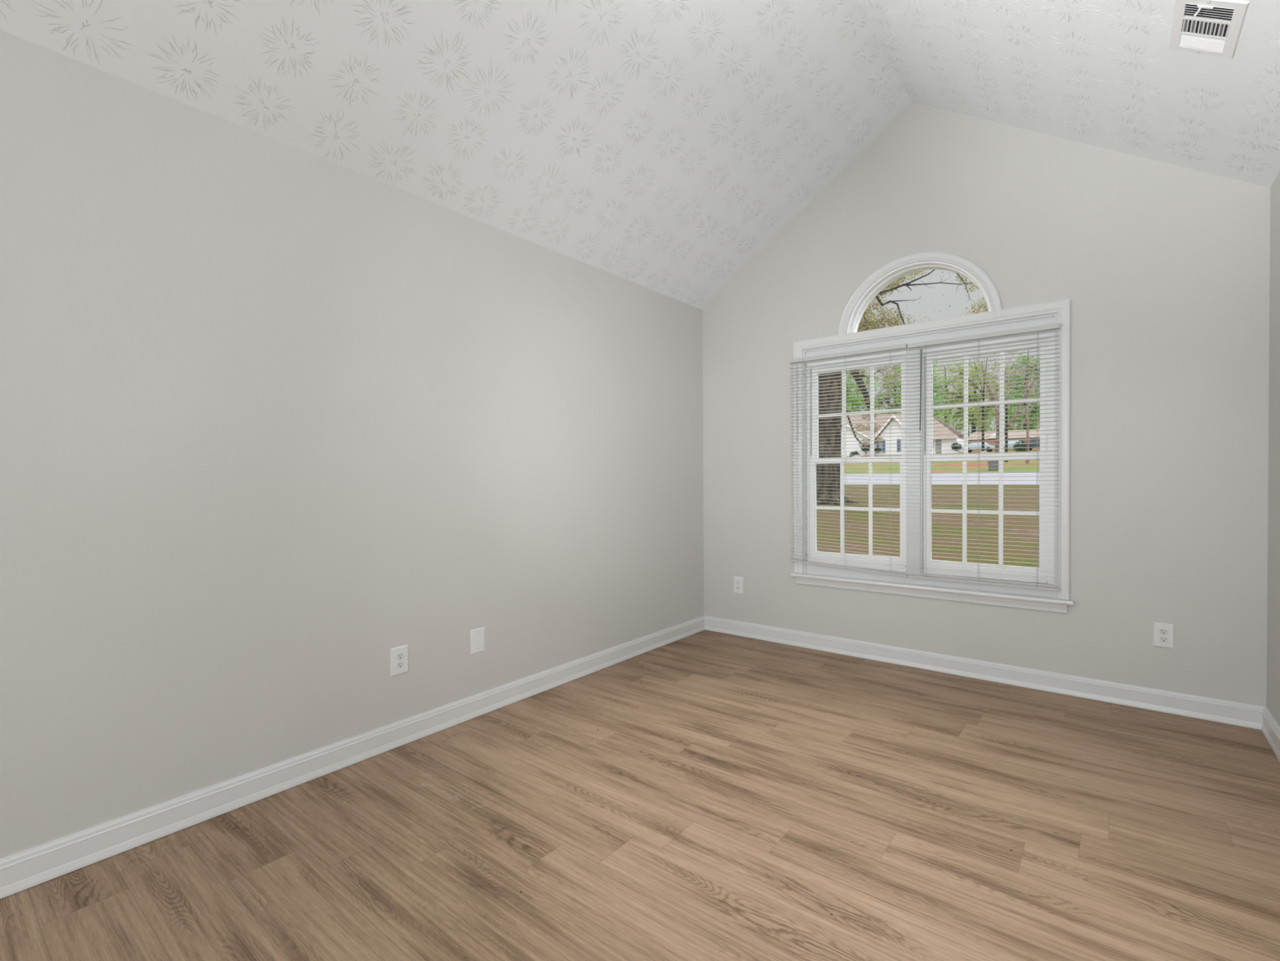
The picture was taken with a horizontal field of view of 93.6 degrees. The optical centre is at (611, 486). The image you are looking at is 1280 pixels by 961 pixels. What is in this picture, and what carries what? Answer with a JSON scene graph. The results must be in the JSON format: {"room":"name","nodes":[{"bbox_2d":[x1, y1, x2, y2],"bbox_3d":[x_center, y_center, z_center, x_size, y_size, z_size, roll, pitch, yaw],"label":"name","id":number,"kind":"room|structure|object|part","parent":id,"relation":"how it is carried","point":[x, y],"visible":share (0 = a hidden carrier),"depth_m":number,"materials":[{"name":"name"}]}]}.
{"room":"empty bedroom","nodes":[
{"label":"empty bedroom","id":0,"kind":"room"},
{"bbox_2d":[0,29,703,858],"bbox_3d":[-1.589,0.132,1.948,0.120,2.840,7.000,0,1,40],"label":"wall","id":1,"kind":"structure","parent":0,"point":[277,419],"depth_m":2.25,"materials":[{"name":"beige paint"}]},
{"bbox_2d":[0,615,705,898],"bbox_3d":[-1.528,1.098,1.917,0.019,0.104,7.000,0,1,40],"label":"baseboard","id":2,"kind":"structure","parent":1,"relation":"attached to","point":[20,871],"depth_m":2.24,"materials":[{"name":"white wood"}]},
{"bbox_2d":[390,644,408,676],"bbox_3d":[-0.931,0.766,2.638,0.008,0.122,0.086,0,1,40],"label":"power outlet","id":3,"kind":"object","parent":1,"relation":"attached to","point":[398,655],"visible":1,"depth_m":2.63,"materials":[{"name":"white plastic"}]},
{"bbox_2d":[396,652,403,659],"bbox_3d":[-0.930,0.746,2.636,0.003,0.028,0.034,0,1,40],"label":"receptacle","id":4,"kind":"object","parent":3,"relation":"attached to","point":[399,655],"depth_m":2.64,"materials":[{"name":"white plastic"}]},
{"bbox_2d":[396,661,404,668],"bbox_3d":[-0.929,0.785,2.637,0.003,0.028,0.034,0,1,40],"label":"receptacle","id":5,"kind":"object","parent":3,"relation":"attached to","point":[400,664],"depth_m":2.64,"materials":[{"name":"white plastic"}]},
{"bbox_2d":[470,626,484,654],"bbox_3d":[-0.660,0.761,2.964,0.006,0.120,0.084,0,1,40],"label":"blank wall plate","id":6,"kind":"object","parent":1,"relation":"attached to","point":[477,635],"visible":1,"depth_m":2.96,"materials":[{"name":"white plastic"}]},
{"bbox_2d":[0,629,1279,960],"bbox_3d":[-0.405,1.156,0.981,2.944,0.001,7.000,0,1,40],"label":"floor","id":7,"kind":"structure","parent":0,"point":[731,795],"depth_m":1.94,"materials":[{"name":"brown wood"}]},
{"bbox_2d":[0,0,1279,309],"bbox_3d":[-0.408,-1.830,0.962,3.184,1.092,7.260,0,1,40],"label":"ceiling","id":8,"kind":"structure","parent":0,"point":[661,146],"depth_m":2.60,"materials":[{"name":"white paint"}]},
{"bbox_2d":[1168,0,1249,58],"bbox_3d":[1.964,-1.517,1.987,0.163,0.110,0.320,0,1,40],"label":"ceiling vent","id":9,"kind":"object","parent":8,"relation":"in","point":[1213,28],"visible":1,"depth_m":1.98,"materials":[{"name":"white metal"}]},
{"bbox_3d":[1.880,-1.509,1.910,0.042,0.020,0.030,41,25,32],"label":"damper lever","id":10,"kind":"part","parent":9,"relation":"part of","materials":[{"name":"white metal"}]},
{"bbox_2d":[702,102,1270,706],"bbox_3d":[1.877,-0.456,3.707,3.184,3.912,0.160,0,1,40],"label":"wall","id":11,"kind":"structure","parent":0,"point":[1163,269],"depth_m":3.12,"materials":[{"name":"beige paint"}]},
{"bbox_2d":[733,576,742,593],"bbox_3d":[0.928,0.727,4.414,0.076,0.121,0.008,0,1,40],"label":"power outlet","id":12,"kind":"object","parent":11,"relation":"attached to","point":[738,581],"visible":1,"depth_m":4.41,"materials":[{"name":"white plastic"}]},
{"bbox_2d":[807,351,906,571],"bbox_3d":[1.605,-0.154,3.942,0.628,1.365,0.087,0,1,40],"label":"window","id":13,"kind":"structure","parent":11,"relation":"in","point":[811,477],"depth_m":3.96,"materials":[{"name":"white plastic"}]},
{"bbox_2d":[789,343,907,576],"bbox_3d":[1.502,-0.157,3.871,0.736,1.409,0.039,0,1,40],"label":"mini blind","id":14,"kind":"object","parent":13,"relation":"attached to","point":[893,348],"visible":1,"depth_m":3.85,"materials":[{"name":"white plastic"}]},
{"bbox_3d":[1.298,-0.161,4.048,0.005,1.351,0.028,0,1,40],"label":"ladder cord","id":15,"kind":"part","parent":14,"relation":"part of","materials":[{"name":"white fabric"}]},
{"bbox_3d":[1.507,-0.153,3.874,0.005,1.364,0.028,0,1,40],"label":"ladder cord","id":16,"kind":"part","parent":14,"relation":"part of","materials":[{"name":"white fabric"}]},
{"bbox_3d":[1.511,0.525,3.885,0.736,0.046,0.025,0,1,40],"label":"rail","id":17,"kind":"part","parent":14,"relation":"part of","materials":[{"name":"white plastic"}]},
{"bbox_3d":[1.716,-0.146,3.699,0.005,1.376,0.028,0,1,40],"label":"ladder cord","id":18,"kind":"part","parent":14,"relation":"part of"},
{"bbox_3d":[1.597,0.152,3.928,0.613,0.683,0.036,0,1,40],"label":"sash","id":19,"kind":"part","parent":13,"relation":"part of","materials":[{"name":"white plastic"}]},
{"bbox_3d":[1.616,-0.481,3.948,0.614,0.655,0.036,0,1,40],"label":"sash","id":20,"kind":"part","parent":13,"relation":"part of","materials":[{"name":"white plastic"}]},
{"bbox_2d":[846,261,991,333],"bbox_3d":[1.875,-1.147,3.688,0.807,0.404,0.150,0,1,40],"label":"window","id":21,"kind":"structure","parent":11,"relation":"in","point":[868,295],"depth_m":3.74,"materials":[{"name":"white plastic"}]},
{"bbox_2d":[837,252,1001,341],"bbox_3d":[1.819,-1.166,3.622,0.902,0.456,0.022,0,1,40],"label":"trim","id":22,"kind":"structure","parent":11,"relation":"attached to","point":[991,291],"depth_m":3.58,"materials":[{"name":"white wood"}]},
{"bbox_2d":[805,315,1054,597],"bbox_3d":[1.880,-0.157,3.696,1.367,1.507,0.103,0,1,40],"label":"window frame","id":23,"kind":"structure","parent":11,"relation":"attached to","point":[811,568],"depth_m":3.66,"materials":[{"name":"white wood"}]},
{"bbox_2d":[793,298,1070,599],"bbox_3d":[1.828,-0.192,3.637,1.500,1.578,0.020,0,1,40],"label":"trim","id":24,"kind":"structure","parent":11,"relation":"attached to","point":[1062,307],"depth_m":3.22,"materials":[{"name":"white wood"}]},
{"bbox_2d":[790,572,1073,613],"bbox_3d":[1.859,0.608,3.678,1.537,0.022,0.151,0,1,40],"label":"trim","id":25,"kind":"structure","parent":11,"relation":"attached to","point":[931,588],"depth_m":3.53,"materials":[{"name":"white wood"}]},
{"bbox_2d":[704,615,1265,729],"bbox_3d":[1.831,1.048,3.660,2.944,0.104,0.019,0,1,40],"label":"baseboard","id":26,"kind":"structure","parent":11,"relation":"attached to","point":[1233,713],"depth_m":3.31,"materials":[{"name":"white wood"}]},
{"bbox_2d":[922,331,1054,584],"bbox_3d":[2.164,-0.152,3.476,0.648,1.366,0.087,0,1,40],"label":"window","id":27,"kind":"structure","parent":11,"relation":"in","point":[1046,496],"depth_m":3.41,"materials":[{"name":"white plastic"}]},
{"bbox_2d":[906,323,1059,591],"bbox_3d":[2.071,-0.151,3.396,0.736,1.408,0.040,0,1,40],"label":"mini blind","id":28,"kind":"object","parent":27,"relation":"attached to","point":[1051,326],"visible":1,"depth_m":3.38,"materials":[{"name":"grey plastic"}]},
{"bbox_3d":[1.867,-0.141,3.574,0.005,1.377,0.028,0,1,40],"label":"ladder cord","id":29,"kind":"part","parent":28,"relation":"part of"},
{"bbox_3d":[2.076,-0.140,3.399,0.005,1.377,0.028,0,1,40],"label":"ladder cord","id":30,"kind":"part","parent":28,"relation":"part of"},
{"bbox_3d":[2.079,0.545,3.410,0.736,0.011,0.025,0,1,40],"label":"rail","id":31,"kind":"part","parent":28,"relation":"part of","materials":[{"name":"white plastic"}]},
{"bbox_3d":[2.285,-0.140,3.225,0.005,1.377,0.028,0,1,40],"label":"ladder cord","id":32,"kind":"part","parent":28,"relation":"part of","materials":[{"name":"white fabric"}]},
{"bbox_3d":[2.142,0.155,3.473,0.613,0.683,0.036,0,1,40],"label":"sash","id":33,"kind":"part","parent":27,"relation":"part of","materials":[{"name":"white plastic"}]},
{"bbox_3d":[2.161,-0.479,3.493,0.614,0.655,0.036,0,1,40],"label":"sash","id":34,"kind":"part","parent":27,"relation":"part of","materials":[{"name":"white plastic"}]},
{"bbox_2d":[1153,622,1174,648],"bbox_3d":[2.697,0.730,2.937,0.076,0.119,0.008,0,1,40],"label":"power outlet","id":35,"kind":"object","parent":11,"relation":"attached to","point":[1163,633],"visible":1,"depth_m":2.94,"materials":[{"name":"white plastic"}]},
{"bbox_2d":[1159,635,1168,642],"bbox_3d":[2.696,0.749,2.936,0.034,0.028,0.003,0,1,40],"label":"receptacle","id":36,"kind":"object","parent":35,"relation":"attached to","point":[1162,638],"depth_m":2.93,"materials":[{"name":"white plastic"}]},
{"bbox_2d":[1159,628,1168,634],"bbox_3d":[2.696,0.710,2.935,0.034,0.028,0.003,0,1,40],"label":"receptacle","id":37,"kind":"object","parent":35,"relation":"attached to","point":[1162,631],"depth_m":2.93,"materials":[{"name":"white plastic"}]},
{"bbox_2d":[1266,171,1279,726],"bbox_3d":[0.764,0.141,-0.015,0.120,2.840,7.000,0,1,40],"label":"wall","id":38,"kind":"structure","parent":0,"point":[1273,694],"depth_m":2.60,"materials":[{"name":"beige paint"}]},
{"bbox_2d":[1261,706,1279,762],"bbox_3d":[0.718,1.107,0.043,0.019,0.104,7.000,0,1,40],"label":"baseboard","id":39,"kind":"structure","parent":38,"relation":"attached to","point":[1270,729],"depth_m":2.57,"materials":[{"name":"white wood"}]},
{"label":"outside","id":40,"kind":"structure","parent":0,"visible":0},
{"bbox_2d":[840,448,1039,474],"bbox_3d":[88.122,-7.545,132.741,150.000,9.680,211.000,0,1,40],"label":"lawn","id":41,"kind":"structure","parent":40,"point":[983,468],"depth_m":55.55,"materials":[{"name":"green plant"}]},
{"bbox_2d":[849,450,859,456],"bbox_3d":[40.330,-5.222,99.861,1.664,1.474,1.608,0,1,40],"label":"round shrub","id":42,"kind":"object","parent":41,"relation":"on","point":[855,452],"visible":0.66,"depth_m":99.69,"materials":[{"name":"green plant"}]},
{"bbox_2d":[845,370,866,415],"bbox_3d":[45.514,-14.783,120.060,12.025,17.413,12.255,0,1,40],"label":"leafy tree","id":43,"kind":"object","parent":41,"relation":"on","point":[846,380],"visible":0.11,"depth_m":117.28,"materials":[{"name":"green plant"}]},
{"bbox_2d":[860,444,870,456],"bbox_3d":[41.899,-5.940,99.043,1.728,2.203,1.772,0,1,40],"label":"round shrub","id":44,"kind":"object","parent":41,"relation":"on","point":[864,450],"visible":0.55,"depth_m":98.94,"materials":[{"name":"green plant"}]},
{"bbox_2d":[845,368,888,415],"bbox_3d":[65.157,-20.608,160.921,17.803,22.479,14.131,0,1,40],"label":"leafy tree","id":45,"kind":"object","parent":41,"relation":"on","point":[864,379],"visible":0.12,"depth_m":158.97,"materials":[{"name":"green plant"}]},
{"bbox_2d":[874,446,881,453],"bbox_3d":[43.219,-5.930,97.683,1.232,1.026,1.152,0,1,40],"label":"round shrub","id":46,"kind":"object","parent":41,"relation":"on","point":[875,449],"visible":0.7,"depth_m":97.42,"materials":[{"name":"green plant"}]},
{"bbox_2d":[868,364,901,414],"bbox_3d":[58.737,-16.150,123.948,10.700,18.359,14.900,0,1,40],"label":"leafy tree","id":47,"kind":"object","parent":41,"relation":"on","point":[897,368],"visible":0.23,"depth_m":123.52,"materials":[{"name":"green plant"}]},
{"bbox_2d":[840,413,968,456],"bbox_3d":[47.241,-8.629,101.751,21.478,7.890,10.126,0,1,40],"label":"gabled house","id":48,"kind":"structure","parent":41,"relation":"on","point":[849,448],"depth_m":98.23,"materials":[{"name":"white"}]},
{"bbox_2d":[882,439,884,452],"bbox_3d":[44.516,-6.589,98.320,0.350,2.050,0.150,0,1,40],"label":"shutter","id":49,"kind":"object","parent":48,"relation":"hanging from","point":[883,445],"depth_m":98.28,"materials":[{"name":"blue"}]},
{"bbox_2d":[897,439,899,450],"bbox_3d":[46.205,-6.582,96.910,0.350,2.050,0.150,0,1,40],"label":"shutter","id":50,"kind":"object","parent":48,"relation":"hanging from","point":[898,440],"depth_m":96.83,"materials":[{"name":"blue"}]},
{"bbox_2d":[891,360,948,418],"bbox_3d":[55.409,-14.923,109.749,9.952,17.838,15.102,0,1,40],"label":"leafy tree","id":51,"kind":"object","parent":41,"relation":"on","point":[936,361],"visible":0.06,"depth_m":109.53,"materials":[{"name":"green plant"}]},
{"bbox_2d":[858,403,1039,439],"bbox_3d":[79.368,-13.616,136.655,78.642,9.897,3.354,0,1,40],"label":"hedgerow","id":52,"kind":"object","parent":41,"relation":"on","point":[943,413],"visible":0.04,"depth_m":135.66,"materials":[{"name":"green plant"}]},
{"bbox_2d":[951,442,961,451],"bbox_3d":[52.434,-5.975,91.499,1.572,1.323,1.570,0,1,40],"label":"round shrub","id":53,"kind":"object","parent":41,"relation":"on","point":[959,446],"visible":0.86,"depth_m":91.38,"materials":[{"name":"green plant"}]},
{"bbox_2d":[933,357,982,432],"bbox_3d":[81.508,-20.501,146.603,16.630,22.441,17.991,0,1,40],"label":"leafy tree","id":54,"kind":"object","parent":41,"relation":"on","point":[960,365],"visible":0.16,"depth_m":146.07,"materials":[{"name":"green plant"}]},
{"bbox_2d":[935,355,1014,451],"bbox_3d":[42.644,-10.098,71.793,8.880,14.187,10.421,0,1,40],"label":"leafy tree","id":55,"kind":"object","parent":41,"relation":"on","point":[969,364],"visible":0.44,"depth_m":71.96,"materials":[{"name":"green plant"}]},
{"bbox_2d":[943,364,1013,444],"bbox_3d":[70.493,-15.077,115.204,14.444,16.302,10.780,0,1,40],"label":"leafy tree","id":56,"kind":"object","parent":41,"relation":"on","point":[974,428],"visible":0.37,"depth_m":114.78,"materials":[{"name":"green plant"}]},
{"bbox_2d":[961,442,995,452],"bbox_3d":[56.850,-6.027,93.086,4.400,1.448,1.840,0,1,40],"label":"parked car","id":57,"kind":"object","parent":41,"relation":"on","point":[976,447],"visible":0.6,"depth_m":92.46,"materials":[{"name":"silver metal"}]},
{"bbox_2d":[987,460,998,470],"bbox_3d":[30.280,-1.885,47.607,0.920,1.236,0.920,0,1,40],"label":"bin","id":58,"kind":"object","parent":41,"relation":"on","point":[993,464],"visible":0.43,"depth_m":47.34,"materials":[{"name":"grey plastic"}]},
{"bbox_2d":[960,348,1039,463],"bbox_3d":[37.096,-7.469,53.103,8.369,11.663,7.728,-1,1,-17],"label":"leafy tree","id":59,"kind":"object","parent":41,"relation":"on","point":[1033,362],"visible":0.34,"depth_m":52.74,"materials":[{"name":"green plant"}]},
{"bbox_2d":[962,353,1039,452],"bbox_3d":[40.896,-8.111,62.371,4.838,11.452,6.948,-1,1,-33],"label":"forked tree","id":60,"kind":"object","parent":41,"relation":"on","point":[984,375],"visible":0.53,"depth_m":62.43,"materials":[{"name":"green plant"}]},
{"bbox_2d":[968,429,1039,450],"bbox_3d":[68.604,-7.486,99.986,16.000,3.800,7.500,0,1,40],"label":"brick house","id":61,"kind":"structure","parent":41,"relation":"on","point":[987,435],"depth_m":99.83,"materials":[{"name":"brown"}]},
{"bbox_2d":[1004,397,1008,462],"bbox_3d":[39.173,-5.537,59.651,0.240,6.400,0.240,-1,1,-28],"label":"utility pole","id":62,"kind":"object","parent":41,"relation":"on","point":[1006,405],"visible":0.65,"depth_m":59.57,"materials":[{"name":"brown wood"}]},
{"bbox_2d":[994,440,1023,449],"bbox_3d":[62.892,-6.403,94.550,4.400,1.448,1.840,0,1,23],"label":"parked car","id":63,"kind":"object","parent":41,"relation":"on","point":[1009,442],"visible":0.15,"depth_m":93.81,"materials":[{"name":"silver metal"}]},
{"bbox_2d":[998,353,1039,430],"bbox_3d":[83.536,-17.044,119.303,12.250,18.560,13.389,0,1,40],"label":"leafy tree","id":64,"kind":"object","parent":41,"relation":"on","point":[1026,357],"visible":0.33,"depth_m":119.39,"materials":[{"name":"green plant"}]},
{"bbox_2d":[1013,440,1026,451],"bbox_3d":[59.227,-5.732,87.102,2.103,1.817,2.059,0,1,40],"label":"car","id":65,"kind":"object","parent":41,"relation":"on","point":[1022,442],"visible":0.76,"depth_m":86.97,"materials":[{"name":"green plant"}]},
{"bbox_2d":[1010,358,1039,425],"bbox_3d":[99.010,-20.213,135.318,16.292,21.895,17.057,0,1,40],"label":"leafy tree","id":66,"kind":"object","parent":41,"relation":"on","point":[1034,358],"visible":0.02,"depth_m":135.67,"materials":[{"name":"green plant"}]},
{"bbox_2d":[1013,357,1039,398],"bbox_3d":[79.730,-16.637,107.248,13.798,19.488,10.666,0,1,40],"label":"leafy tree","id":67,"kind":"object","parent":41,"relation":"on","point":[1036,357],"visible":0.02,"depth_m":107.94,"materials":[{"name":"green plant"}]},
{"bbox_2d":[1024,439,1039,450],"bbox_3d":[63.401,-6.181,88.918,4.400,1.648,1.940,0,1,40],"label":"parked car","id":68,"kind":"object","parent":41,"relation":"on","point":[1031,445],"visible":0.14,"depth_m":88.70,"materials":[{"name":"paint"}]},
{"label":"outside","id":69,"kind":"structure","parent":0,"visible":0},
{"bbox_2d":[816,484,1039,567],"bbox_3d":[2.067,0.683,29.651,150.000,1.000,39.800,0,1,40],"label":"lawn","id":70,"kind":"structure","parent":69,"point":[1028,523],"depth_m":13.36,"materials":[{"name":"green plant"}]},
{"bbox_2d":[816,269,988,505],"bbox_3d":[6.778,-5.449,18.715,9.636,12.537,7.160,0,1,40],"label":"oak tree","id":71,"kind":"object","parent":70,"relation":"on","point":[823,470],"visible":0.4,"depth_m":19.11,"materials":[{"name":"green plant"}]},
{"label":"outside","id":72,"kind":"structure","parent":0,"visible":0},
{"bbox_2d":[844,472,1039,484],"bbox_3d":[17.692,-0.587,48.370,150.000,0.770,9.000,0,1,40],"label":"road","id":73,"kind":"structure","parent":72,"point":[936,478],"depth_m":42.97,"materials":[{"name":"grey asphalt"}]}
]}

